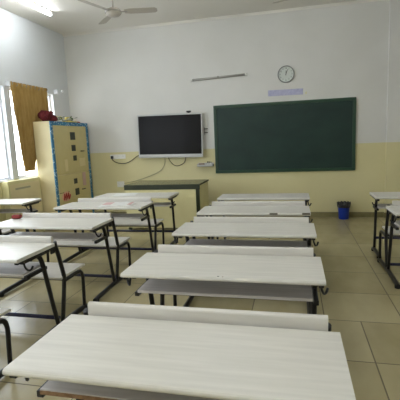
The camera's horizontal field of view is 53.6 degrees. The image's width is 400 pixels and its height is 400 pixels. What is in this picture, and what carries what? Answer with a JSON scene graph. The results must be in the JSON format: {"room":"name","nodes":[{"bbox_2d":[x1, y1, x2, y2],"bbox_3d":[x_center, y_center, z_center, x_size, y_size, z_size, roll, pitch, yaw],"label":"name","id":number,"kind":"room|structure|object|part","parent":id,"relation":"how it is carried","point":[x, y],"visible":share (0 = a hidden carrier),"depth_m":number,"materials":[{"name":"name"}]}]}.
{"room":"classroom","nodes":[
{"label":"classroom","id":0,"kind":"room"},
{"bbox_2d":[0,8,70,221],"bbox_3d":[-3.835,-0.766,3.793,0.160,3.723,9.384,0,9,13],"label":"wall","id":1,"kind":"structure","parent":0,"point":[31,53],"depth_m":6.90,"materials":[{"name":"paint"}]},
{"bbox_2d":[0,97,13,182],"bbox_3d":[-3.347,-0.964,5.792,0.140,1.525,1.430,0,9,13],"label":"window","id":2,"kind":"structure","parent":1,"relation":"in","point":[7,177],"depth_m":6.46,"materials":[{"name":"white"}]},
{"bbox_3d":[-3.376,-0.976,5.796,0.050,1.500,1.410,0,9,13],"label":"frame","id":3,"kind":"part","parent":2,"relation":"part of","materials":[{"name":"white"}]},
{"bbox_2d":[9,88,50,178],"bbox_3d":[-3.016,-1.189,7.190,0.140,1.525,1.240,0,9,13],"label":"window","id":4,"kind":"structure","parent":1,"relation":"in","point":[35,174],"depth_m":7.01,"materials":[{"name":"white"}]},
{"bbox_3d":[-2.972,-0.449,7.299,0.114,0.027,1.240,0,9,13],"label":"sill","id":5,"kind":"part","parent":4,"relation":"part of","materials":[{"name":"white"}]},
{"bbox_2d":[5,80,63,93],"bbox_3d":[-3.248,-1.786,5.760,0.255,0.080,4.150,0,9,13],"label":"curtain rod","id":6,"kind":"object","parent":1,"relation":"attached to","point":[7,82],"visible":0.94,"depth_m":6.38,"materials":[{"name":"grey metal"}]},
{"bbox_2d":[10,81,48,171],"bbox_3d":[-2.949,-1.276,7.034,0.066,1.488,1.008,0,9,13],"label":"window curtain","id":7,"kind":"object","parent":6,"relation":"hanging from","point":[28,100],"visible":0.74,"depth_m":6.86,"materials":[{"name":"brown fabric"}]},
{"bbox_2d":[0,0,358,34],"bbox_3d":[-0.183,-2.679,2.620,7.834,0.100,9.684,0,9,13],"label":"ceiling","id":8,"kind":"structure","parent":0,"point":[69,16],"depth_m":6.75,"materials":[{"name":"paint"}]},
{"bbox_2d":[18,0,52,15],"bbox_3d":[-2.606,-2.992,5.981,0.056,0.083,1.240,0,9,13],"label":"tube light","id":9,"kind":"object","parent":8,"relation":"attached to","point":[31,3],"visible":1,"depth_m":6.17,"materials":[{"name":"white plastic"}]},
{"bbox_2d":[78,0,156,23],"bbox_3d":[-1.175,-2.825,5.565,1.070,0.408,1.097,0,9,13],"label":"ceiling fan","id":10,"kind":"object","parent":8,"relation":"hanging from","point":[112,12],"visible":1,"depth_m":5.62,"materials":[{"name":"beige paint"}]},
{"bbox_3d":[-1.444,-2.631,5.331,0.132,0.033,0.470,3,10,31],"label":"blade","id":11,"kind":"part","parent":10,"relation":"part of","materials":[{"name":"beige paint"}]},
{"bbox_3d":[-1.430,-2.734,6.008,0.132,0.033,0.470,-7,10,-28],"label":"blade","id":12,"kind":"part","parent":10,"relation":"part of","materials":[{"name":"beige paint"}]},
{"bbox_3d":[-1.240,-2.689,5.665,0.230,0.115,0.230,0,9,13],"label":"motor","id":13,"kind":"part","parent":10,"relation":"part of","materials":[{"name":"beige paint"}]},
{"bbox_3d":[-0.845,-2.706,5.654,0.470,0.033,0.132,-2,9,2],"label":"blade","id":14,"kind":"part","parent":10,"relation":"part of","materials":[{"name":"beige paint"}]},
{"bbox_2d":[0,216,399,399],"bbox_3d":[-0.022,1.098,3.191,7.834,0.100,9.684,0,9,13],"label":"floor","id":15,"kind":"structure","parent":0,"point":[361,303],"depth_m":3.79,"materials":[{"name":"tile"}]},
{"bbox_2d":[0,308,12,378],"bbox_3d":[-1.930,0.845,2.394,1.217,0.798,0.950,0,9,13],"label":"school desk","id":16,"kind":"object","parent":15,"relation":"on","point":[3,311],"visible":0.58,"depth_m":2.68,"materials":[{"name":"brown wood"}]},
{"bbox_3d":[-1.852,0.785,2.657,1.049,0.020,0.390,0,9,13],"label":"bench seat","id":17,"kind":"part","parent":16,"relation":"part of","materials":[{"name":"white wood"}]},
{"bbox_3d":[-1.334,0.973,2.565,0.030,0.366,0.311,0,9,13],"label":"bench leg","id":18,"kind":"part","parent":16,"relation":"part of","materials":[{"name":"black paint"}]},
{"bbox_2d":[0,229,16,234],"bbox_3d":[-2.916,0.480,5.080,0.774,0.798,0.950,0,9,13],"label":"school desk","id":19,"kind":"object","parent":15,"relation":"on","point":[3,231],"visible":0.18,"depth_m":5.25,"materials":[{"name":"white wood"}]},
{"bbox_2d":[0,198,41,231],"bbox_3d":[-2.753,0.389,5.798,0.774,0.750,0.510,-1,9,11],"label":"school desk","id":20,"kind":"object","parent":15,"relation":"on","point":[24,202],"visible":0.55,"depth_m":5.73,"materials":[{"name":"white wood"}]},
{"bbox_2d":[0,209,36,212],"bbox_3d":[-2.756,0.161,5.820,0.606,0.018,0.275,-1,9,11],"label":"shelf","id":21,"kind":"object","parent":20,"relation":"attached to","point":[1,210],"depth_m":5.75,"materials":[{"name":"grey laminate"}]},
{"bbox_2d":[1,177,44,231],"bbox_3d":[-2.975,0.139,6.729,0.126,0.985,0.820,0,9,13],"label":"base cabinet","id":22,"kind":"object","parent":15,"relation":"on","point":[26,188],"visible":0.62,"depth_m":6.58,"materials":[{"name":"beige paint"}]},
{"bbox_2d":[0,235,87,347],"bbox_3d":[-1.702,0.690,3.355,1.217,0.798,0.950,0,9,13],"label":"school desk","id":23,"kind":"object","parent":15,"relation":"on","point":[16,252],"visible":0.87,"depth_m":3.19,"materials":[{"name":"white wood"}]},
{"bbox_2d":[0,262,40,276],"bbox_3d":[-1.766,0.528,3.113,1.049,0.018,0.275,0,9,13],"label":"shelf","id":24,"kind":"object","parent":23,"relation":"attached to","point":[6,269],"depth_m":2.99,"materials":[{"name":"grey laminate"}]},
{"bbox_3d":[-1.700,0.333,3.309,1.049,0.080,0.030,0,9,13],"label":"backrest","id":25,"kind":"part","parent":23,"relation":"part of","materials":[{"name":"white wood"}]},
{"bbox_3d":[-1.624,0.630,3.618,1.049,0.020,0.390,0,9,13],"label":"bench seat","id":26,"kind":"part","parent":23,"relation":"part of","materials":[{"name":"white wood"}]},
{"bbox_3d":[-1.210,0.725,3.090,0.033,0.696,0.314,0,9,13],"label":"desk leg","id":27,"kind":"part","parent":23,"relation":"part of","materials":[{"name":"black paint"}]},
{"bbox_3d":[-1.164,1.049,3.275,0.045,0.065,0.896,0,9,13],"label":"foot rail","id":28,"kind":"part","parent":23,"relation":"part of","materials":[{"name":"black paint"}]},
{"bbox_3d":[-1.158,0.680,3.309,0.033,0.713,0.127,0,9,13],"label":"backrest leg","id":29,"kind":"part","parent":23,"relation":"part of","materials":[{"name":"black paint"}]},
{"bbox_3d":[-1.106,0.818,3.526,0.030,0.366,0.311,0,9,13],"label":"bench leg","id":30,"kind":"part","parent":23,"relation":"part of","materials":[{"name":"black paint"}]},
{"bbox_2d":[33,121,94,212],"bbox_3d":[-2.567,-0.510,7.675,0.376,1.950,1.295,0,9,13],"label":"tall cabinet","id":31,"kind":"object","parent":15,"relation":"on","point":[62,148],"visible":0.81,"depth_m":7.27,"materials":[{"name":"beige wood"}]},
{"bbox_2d":[37,110,57,120],"bbox_3d":[-2.713,-1.496,7.055,0.257,0.196,0.360,0,9,13],"label":"cloth bundle","id":32,"kind":"object","parent":31,"relation":"on","point":[44,115],"visible":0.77,"depth_m":6.96,"materials":[{"name":"red fabric"}]},
{"bbox_2d":[56,116,76,120],"bbox_3d":[-2.562,-1.553,7.577,0.193,0.116,0.601,0,9,13],"label":"leaf garland","id":33,"kind":"object","parent":31,"relation":"on","point":[60,117],"visible":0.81,"depth_m":7.58,"materials":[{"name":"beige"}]},
{"bbox_3d":[-2.449,-0.964,7.568,0.016,0.890,1.145,0,9,13],"label":"door","id":34,"kind":"part","parent":31,"relation":"part of","materials":[{"name":"beige paint"}]},
{"bbox_3d":[-2.412,-0.078,7.702,0.016,0.875,1.145,0,9,13],"label":"door","id":35,"kind":"part","parent":31,"relation":"part of","materials":[{"name":"beige paint"}]},
{"bbox_2d":[0,213,130,301],"bbox_3d":[-1.448,0.534,4.315,1.217,0.798,0.950,0,9,13],"label":"school desk","id":36,"kind":"object","parent":15,"relation":"on","point":[93,222],"visible":0.66,"depth_m":4.14,"materials":[{"name":"white wood"}]},
{"bbox_3d":[-1.960,0.900,4.485,0.045,0.065,0.896,0,9,13],"label":"foot rail","id":37,"kind":"part","parent":36,"relation":"part of","materials":[{"name":"black metal"}]},
{"bbox_2d":[12,214,21,218],"bbox_3d":[-1.985,0.180,4.291,0.100,0.046,0.060,-1,9,8],"label":"pouch","id":38,"kind":"object","parent":36,"relation":"on","point":[14,216],"visible":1,"depth_m":4.27,"materials":[{"name":"red fabric"}]},
{"bbox_2d":[10,232,103,240],"bbox_3d":[-1.512,0.373,4.073,1.049,0.018,0.275,0,9,13],"label":"shelf","id":39,"kind":"object","parent":36,"relation":"attached to","point":[57,236],"depth_m":4.04,"materials":[{"name":"grey laminate"}]},
{"bbox_3d":[-1.446,0.177,4.270,1.049,0.080,0.030,0,9,13],"label":"backrest","id":40,"kind":"part","parent":36,"relation":"part of","materials":[{"name":"white wood"}]},
{"bbox_3d":[-1.370,0.474,4.579,1.049,0.020,0.390,0,9,13],"label":"bench seat","id":41,"kind":"part","parent":36,"relation":"part of","materials":[{"name":"white wood"}]},
{"bbox_3d":[-0.910,0.893,4.235,0.045,0.065,0.896,0,9,13],"label":"foot rail","id":42,"kind":"part","parent":36,"relation":"part of","materials":[{"name":"black metal"}]},
{"bbox_3d":[-0.956,0.569,4.050,0.033,0.696,0.314,0,9,13],"label":"desk leg","id":43,"kind":"part","parent":36,"relation":"part of","materials":[{"name":"black paint"}]},
{"bbox_3d":[-0.904,0.525,4.269,0.033,0.713,0.127,0,9,13],"label":"backrest leg","id":44,"kind":"part","parent":36,"relation":"part of","materials":[{"name":"black paint"}]},
{"bbox_3d":[-0.852,0.662,4.486,0.030,0.366,0.311,0,9,13],"label":"bench leg","id":45,"kind":"part","parent":36,"relation":"part of","materials":[{"name":"black paint"}]},
{"bbox_2d":[53,198,164,262],"bbox_3d":[-1.149,0.368,5.329,1.217,0.798,0.950,0,9,13],"label":"school desk","id":46,"kind":"object","parent":15,"relation":"on","point":[120,219],"visible":0.56,"depth_m":5.20,"materials":[{"name":"white wood"}]},
{"bbox_3d":[-1.707,0.410,5.313,0.033,0.696,0.314,0,9,13],"label":"desk leg","id":47,"kind":"part","parent":46,"relation":"part of","materials":[{"name":"black paint"}]},
{"bbox_3d":[-1.661,0.734,5.498,0.045,0.065,0.896,0,9,13],"label":"foot rail","id":48,"kind":"part","parent":46,"relation":"part of","materials":[{"name":"black metal"}]},
{"bbox_3d":[-1.147,0.011,5.283,1.049,0.080,0.030,0,9,13],"label":"backrest","id":49,"kind":"part","parent":46,"relation":"part of","materials":[{"name":"white wood"}]},
{"bbox_2d":[98,202,135,206],"bbox_3d":[-1.042,0.049,4.998,0.420,0.017,0.280,-2,9,5],"label":"magazine","id":50,"kind":"object","parent":46,"relation":"on","point":[108,204],"visible":1,"depth_m":4.95,"materials":[{"name":"white paper"}]},
{"bbox_2d":[111,213,145,218],"bbox_3d":[-1.213,0.207,5.086,1.049,0.018,0.275,0,9,13],"label":"shelf","id":51,"kind":"object","parent":46,"relation":"attached to","point":[116,215],"depth_m":4.98,"materials":[{"name":"grey laminate"}]},
{"bbox_3d":[-1.072,0.308,5.592,1.049,0.020,0.390,0,9,13],"label":"bench seat","id":52,"kind":"part","parent":46,"relation":"part of","materials":[{"name":"white wood"}]},
{"bbox_3d":[-0.658,0.403,5.064,0.033,0.696,0.314,0,9,13],"label":"desk leg","id":53,"kind":"part","parent":46,"relation":"part of","materials":[{"name":"black paint"}]},
{"bbox_3d":[-0.606,0.359,5.283,0.033,0.713,0.127,0,9,13],"label":"backrest leg","id":54,"kind":"part","parent":46,"relation":"part of","materials":[{"name":"black paint"}]},
{"bbox_3d":[-0.553,0.496,5.500,0.030,0.366,0.311,0,9,13],"label":"bench leg","id":55,"kind":"part","parent":46,"relation":"part of","materials":[{"name":"black paint"}]},
{"bbox_2d":[94,192,178,244],"bbox_3d":[-0.925,0.295,5.905,1.217,0.750,0.510,0,9,13],"label":"school desk","id":56,"kind":"object","parent":15,"relation":"on","point":[170,195],"visible":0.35,"depth_m":5.82,"materials":[{"name":"black paint"}]},
{"bbox_3d":[-1.448,0.287,6.040,0.033,0.693,0.180,0,9,13],"label":"desk leg","id":57,"kind":"part","parent":56,"relation":"part of","materials":[{"name":"black paint"}]},
{"bbox_2d":[113,193,137,195],"bbox_3d":[-1.119,-0.083,5.931,0.340,0.004,0.260,-2,9,3],"label":"paper sheet","id":58,"kind":"object","parent":56,"relation":"on","point":[118,194],"visible":1,"depth_m":5.91,"materials":[{"name":"white paper"}]},
{"bbox_2d":[153,202,170,206],"bbox_3d":[-0.927,0.068,5.926,1.049,0.018,0.275,0,9,13],"label":"shelf","id":59,"kind":"object","parent":56,"relation":"attached to","point":[156,204],"depth_m":5.78,"materials":[{"name":"grey laminate"}]},
{"bbox_3d":[-0.398,0.281,5.790,0.033,0.693,0.180,0,9,13],"label":"desk leg","id":60,"kind":"part","parent":56,"relation":"part of","materials":[{"name":"black paint"}]},
{"bbox_2d":[124,179,208,229],"bbox_3d":[-0.556,0.080,7.059,1.338,0.800,0.746,0,9,13],"label":"table","id":61,"kind":"object","parent":15,"relation":"on","point":[192,194],"visible":0.65,"depth_m":6.68,"materials":[{"name":"green paint"}]},
{"bbox_3d":[-0.667,0.148,6.726,1.248,0.654,0.014,0,9,13],"label":"panel","id":62,"kind":"part","parent":61,"relation":"part of","materials":[{"name":"beige wood"}]},
{"bbox_3d":[-0.026,0.138,6.608,0.054,0.775,0.050,0,9,13],"label":"leg","id":63,"kind":"part","parent":61,"relation":"part of","materials":[{"name":"green paint"}]},
{"bbox_3d":[0.081,0.065,6.934,0.012,0.734,0.648,0,9,13],"label":"panel","id":64,"kind":"part","parent":61,"relation":"part of","materials":[{"name":"beige wood"}]},
{"bbox_2d":[2,301,355,399],"bbox_3d":[-0.001,0.860,1.751,1.217,0.798,0.950,0,9,13],"label":"school desk","id":65,"kind":"object","parent":15,"relation":"on","point":[111,351],"visible":1,"depth_m":1.44,"materials":[{"name":"white wood"}]},
{"bbox_3d":[-0.507,0.858,1.955,0.033,0.713,0.127,0,9,13],"label":"backrest leg","id":66,"kind":"part","parent":65,"relation":"part of","materials":[{"name":"black paint"}]},
{"bbox_2d":[40,380,220,399],"bbox_3d":[-0.065,0.699,1.509,1.049,0.018,0.275,0,9,13],"label":"shelf","id":67,"kind":"object","parent":65,"relation":"attached to","point":[52,388],"depth_m":1.46,"materials":[{"name":"grey laminate"}]},
{"bbox_3d":[0.001,0.503,1.706,1.049,0.080,0.030,0,9,13],"label":"backrest","id":68,"kind":"part","parent":65,"relation":"part of","materials":[{"name":"white wood"}]},
{"bbox_2d":[120,244,328,313],"bbox_3d":[0.217,0.705,2.713,1.217,0.798,0.950,0,9,13],"label":"school desk","id":69,"kind":"object","parent":15,"relation":"on","point":[247,272],"visible":0.7,"depth_m":2.42,"materials":[{"name":"white wood"}]},
{"bbox_3d":[-0.341,0.747,2.697,0.033,0.696,0.314,0,9,13],"label":"desk leg","id":70,"kind":"part","parent":69,"relation":"part of","materials":[{"name":"black paint"}]},
{"bbox_3d":[-0.289,0.703,2.917,0.033,0.713,0.127,0,9,13],"label":"backrest leg","id":71,"kind":"part","parent":69,"relation":"part of","materials":[{"name":"black paint"}]},
{"bbox_3d":[-0.237,0.840,3.134,0.030,0.366,0.311,0,9,13],"label":"bench leg","id":72,"kind":"part","parent":69,"relation":"part of","materials":[{"name":"black paint"}]},
{"bbox_2d":[138,279,312,301],"bbox_3d":[0.153,0.544,2.471,1.049,0.018,0.275,0,9,13],"label":"shelf","id":73,"kind":"object","parent":69,"relation":"attached to","point":[289,292],"depth_m":2.41,"materials":[{"name":"grey laminate"}]},
{"bbox_3d":[0.219,0.349,2.667,1.049,0.080,0.030,0,9,13],"label":"backrest","id":74,"kind":"part","parent":69,"relation":"part of","materials":[{"name":"white wood"}]},
{"bbox_3d":[0.760,0.696,2.667,0.033,0.713,0.127,0,9,13],"label":"backrest leg","id":75,"kind":"part","parent":69,"relation":"part of","materials":[{"name":"black paint"}]},
{"bbox_3d":[0.708,0.740,2.448,0.033,0.696,0.314,0,9,13],"label":"desk leg","id":76,"kind":"part","parent":69,"relation":"part of","materials":[{"name":"black paint"}]},
{"bbox_2d":[172,217,318,313],"bbox_3d":[0.452,0.549,3.680,1.217,0.798,0.950,0,9,13],"label":"school desk","id":77,"kind":"object","parent":15,"relation":"on","point":[260,227],"visible":0.5,"depth_m":3.42,"materials":[{"name":"white wood"}]},
{"bbox_3d":[-0.060,0.916,3.849,0.045,0.065,0.896,0,9,13],"label":"foot rail","id":78,"kind":"part","parent":77,"relation":"part of","materials":[{"name":"black metal"}]},
{"bbox_2d":[185,239,306,246],"bbox_3d":[0.388,0.388,3.437,1.049,0.018,0.275,0,9,13],"label":"shelf","id":79,"kind":"object","parent":77,"relation":"attached to","point":[214,242],"depth_m":3.46,"materials":[{"name":"grey laminate"}]},
{"bbox_3d":[0.454,0.193,3.634,1.049,0.080,0.030,0,9,13],"label":"backrest","id":80,"kind":"part","parent":77,"relation":"part of","materials":[{"name":"white wood"}]},
{"bbox_2d":[196,201,312,240],"bbox_3d":[0.649,0.409,4.549,1.217,0.798,0.951,0,9,13],"label":"school desk","id":81,"kind":"object","parent":15,"relation":"on","point":[218,208],"visible":0.4,"depth_m":4.29,"materials":[{"name":"white wood"}]},
{"bbox_3d":[0.652,0.053,4.504,1.049,0.080,0.030,0,9,13],"label":"backrest","id":82,"kind":"part","parent":81,"relation":"part of","materials":[{"name":"white wood"}]},
{"bbox_2d":[217,193,311,238],"bbox_3d":[0.845,0.320,5.246,1.217,0.750,0.510,0,9,13],"label":"school desk","id":83,"kind":"object","parent":15,"relation":"on","point":[265,196],"visible":0.28,"depth_m":5.13,"materials":[{"name":"white wood"}]},
{"bbox_2d":[337,201,350,219],"bbox_3d":[2.590,0.183,7.135,0.238,0.311,0.238,0,9,13],"label":"waste bin","id":84,"kind":"object","parent":15,"relation":"on","point":[343,207],"visible":1,"depth_m":7.06,"materials":[{"name":"blue plastic"}]},
{"bbox_2d":[369,192,399,258],"bbox_3d":[2.731,0.303,4.832,1.217,0.750,0.510,0,9,13],"label":"school desk","id":85,"kind":"object","parent":15,"relation":"on","point":[377,196],"visible":0.93,"depth_m":4.96,"materials":[{"name":"black paint"}]},
{"bbox_3d":[2.208,0.294,4.968,0.033,0.693,0.180,0,9,13],"label":"desk leg","id":86,"kind":"part","parent":85,"relation":"part of","materials":[{"name":"black paint"}]},
{"bbox_3d":[2.209,0.651,4.962,0.045,0.065,0.414,0,9,13],"label":"foot rail","id":87,"kind":"part","parent":85,"relation":"part of","materials":[{"name":"black metal"}]},
{"bbox_2d":[377,204,391,208],"bbox_3d":[2.729,0.075,4.854,1.049,0.018,0.275,0,9,13],"label":"shelf","id":88,"kind":"object","parent":85,"relation":"attached to","point":[379,206],"depth_m":4.92,"materials":[{"name":"grey laminate"}]},
{"bbox_2d":[377,200,399,288],"bbox_3d":[2.535,0.398,4.093,1.217,0.798,0.950,0,9,13],"label":"school desk","id":89,"kind":"object","parent":15,"relation":"on","point":[393,229],"visible":1,"depth_m":4.17,"materials":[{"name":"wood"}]},
{"bbox_3d":[2.081,0.533,4.514,0.030,0.366,0.311,0,9,13],"label":"bench leg","id":90,"kind":"part","parent":89,"relation":"part of","materials":[{"name":"black paint"}]},
{"bbox_3d":[2.029,0.396,4.297,0.033,0.713,0.127,0,9,13],"label":"backrest leg","id":91,"kind":"part","parent":89,"relation":"part of","materials":[{"name":"black paint"}]},
{"bbox_3d":[2.023,0.765,4.262,0.045,0.065,0.896,0,9,13],"label":"foot rail","id":92,"kind":"part","parent":89,"relation":"part of","materials":[{"name":"black metal"}]},
{"bbox_3d":[1.977,0.440,4.077,0.033,0.696,0.314,0,9,13],"label":"desk leg","id":93,"kind":"part","parent":89,"relation":"part of","materials":[{"name":"black paint"}]},
{"bbox_3d":[2.613,0.339,4.356,1.049,0.020,0.390,0,9,13],"label":"bench seat","id":94,"kind":"part","parent":89,"relation":"part of","materials":[{"name":"white wood"}]},
{"bbox_3d":[2.537,0.042,4.047,1.049,0.080,0.030,0,9,13],"label":"backrest","id":95,"kind":"part","parent":89,"relation":"part of","materials":[{"name":"white wood"}]},
{"bbox_2d":[394,220,399,227],"bbox_3d":[2.471,0.237,3.851,1.049,0.018,0.275,0,9,13],"label":"shelf","id":96,"kind":"object","parent":89,"relation":"attached to","point":[397,224],"depth_m":3.94,"materials":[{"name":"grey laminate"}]},
{"bbox_2d":[63,0,389,211],"bbox_3d":[0.983,-1.529,7.488,7.834,3.723,0.150,0,9,13],"label":"wall","id":97,"kind":"structure","parent":0,"point":[114,77],"depth_m":7.41,"materials":[{"name":"paint"}]},
{"bbox_2d":[110,154,125,158],"bbox_3d":[-1.684,-0.892,8.137,0.337,0.087,0.013,0,9,13],"label":"wall socket","id":98,"kind":"object","parent":97,"relation":"attached to","point":[118,156],"visible":1,"depth_m":8.12,"materials":[{"name":"white plastic"}]},
{"bbox_2d":[117,181,123,186],"bbox_3d":[-1.645,-0.327,8.219,0.160,0.120,0.013,0,9,13],"label":"socket","id":99,"kind":"object","parent":97,"relation":"attached to","point":[119,183],"visible":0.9,"depth_m":8.21,"materials":[{"name":"white plastic"}]},
{"bbox_2d":[124,163,164,183],"bbox_3d":[-1.132,-0.593,8.040,0.927,0.517,0.030,0,9,13],"label":"cable","id":100,"kind":"object","parent":97,"relation":"attached to","point":[164,163],"visible":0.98,"depth_m":8.05,"materials":[{"name":"beige plastic"}]},
{"bbox_2d":[137,112,202,157],"bbox_3d":[-0.583,-1.260,7.770,1.320,0.844,0.104,1,9,13],"label":"wall screen","id":101,"kind":"object","parent":97,"relation":"attached to","point":[176,134],"visible":1,"depth_m":7.72,"materials":[{"name":"black glass"}]},
{"bbox_2d":[197,162,213,166],"bbox_3d":[0.105,-0.688,7.701,0.310,0.070,0.100,0,9,13],"label":"tray","id":102,"kind":"object","parent":97,"relation":"attached to","point":[212,163],"visible":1,"depth_m":7.67,"materials":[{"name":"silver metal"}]},
{"bbox_2d":[190,73,246,81],"bbox_3d":[0.341,-2.295,7.405,1.060,0.073,0.064,0,9,13],"label":"tube light","id":103,"kind":"object","parent":97,"relation":"attached to","point":[243,74],"visible":1,"depth_m":7.39,"materials":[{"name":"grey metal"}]},
{"bbox_2d":[62,0,383,36],"bbox_3d":[0.889,-3.337,7.122,7.524,0.035,0.035,0,9,13],"label":"trim","id":104,"kind":"structure","parent":97,"relation":"attached to","point":[359,1],"depth_m":7.21,"materials":[{"name":"paint"}]},
{"bbox_2d":[95,212,383,216],"bbox_3d":[0.351,0.281,7.844,6.097,0.092,0.014,0,9,13],"label":"baseboard","id":105,"kind":"structure","parent":97,"relation":"attached to","point":[313,214],"depth_m":7.36,"materials":[{"name":"stone"}]},
{"bbox_2d":[213,97,355,172],"bbox_3d":[1.522,-1.161,7.320,2.550,1.284,0.040,0,9,13],"label":"chalkboard","id":106,"kind":"object","parent":97,"relation":"attached to","point":[317,134],"visible":1,"depth_m":7.30,"materials":[{"name":"green"}]},
{"bbox_3d":[0.308,-1.153,7.608,0.055,1.174,0.038,0,9,13],"label":"frame rail","id":107,"kind":"part","parent":106,"relation":"part of","materials":[{"name":"green"}]},
{"bbox_3d":[1.496,-1.768,7.228,2.550,0.055,0.040,0,9,13],"label":"frame rail","id":108,"kind":"part","parent":106,"relation":"part of","materials":[{"name":"green"}]},
{"bbox_3d":[1.547,-0.554,7.412,2.550,0.055,0.040,0,9,13],"label":"frame rail","id":109,"kind":"part","parent":106,"relation":"part of","materials":[{"name":"green"}]},
{"bbox_3d":[2.735,-1.169,7.031,0.055,1.174,0.038,0,9,13],"label":"frame rail","id":110,"kind":"part","parent":106,"relation":"part of","materials":[{"name":"green"}]},
{"bbox_2d":[277,65,293,82],"bbox_3d":[1.549,-2.268,7.138,0.300,0.300,0.036,0,9,13],"label":"wall clock","id":111,"kind":"object","parent":97,"relation":"attached to","point":[285,74],"visible":1,"depth_m":7.14,"materials":[{"name":"grey plastic"}]},
{"bbox_2d":[268,88,302,95],"bbox_3d":[1.554,-1.958,7.204,0.622,0.106,0.004,0,9,13],"label":"paper strip","id":112,"kind":"object","parent":97,"relation":"attached to","point":[285,91],"visible":1,"depth_m":7.20,"materials":[{"name":"white paper"}]},
{"bbox_2d":[384,0,399,212],"bbox_3d":[3.930,-1.533,6.685,1.427,3.723,0.050,0,9,13],"label":"wall","id":113,"kind":"structure","parent":97,"relation":"attached to","point":[392,159],"depth_m":6.80,"materials":[{"name":"paint"}]}
]}

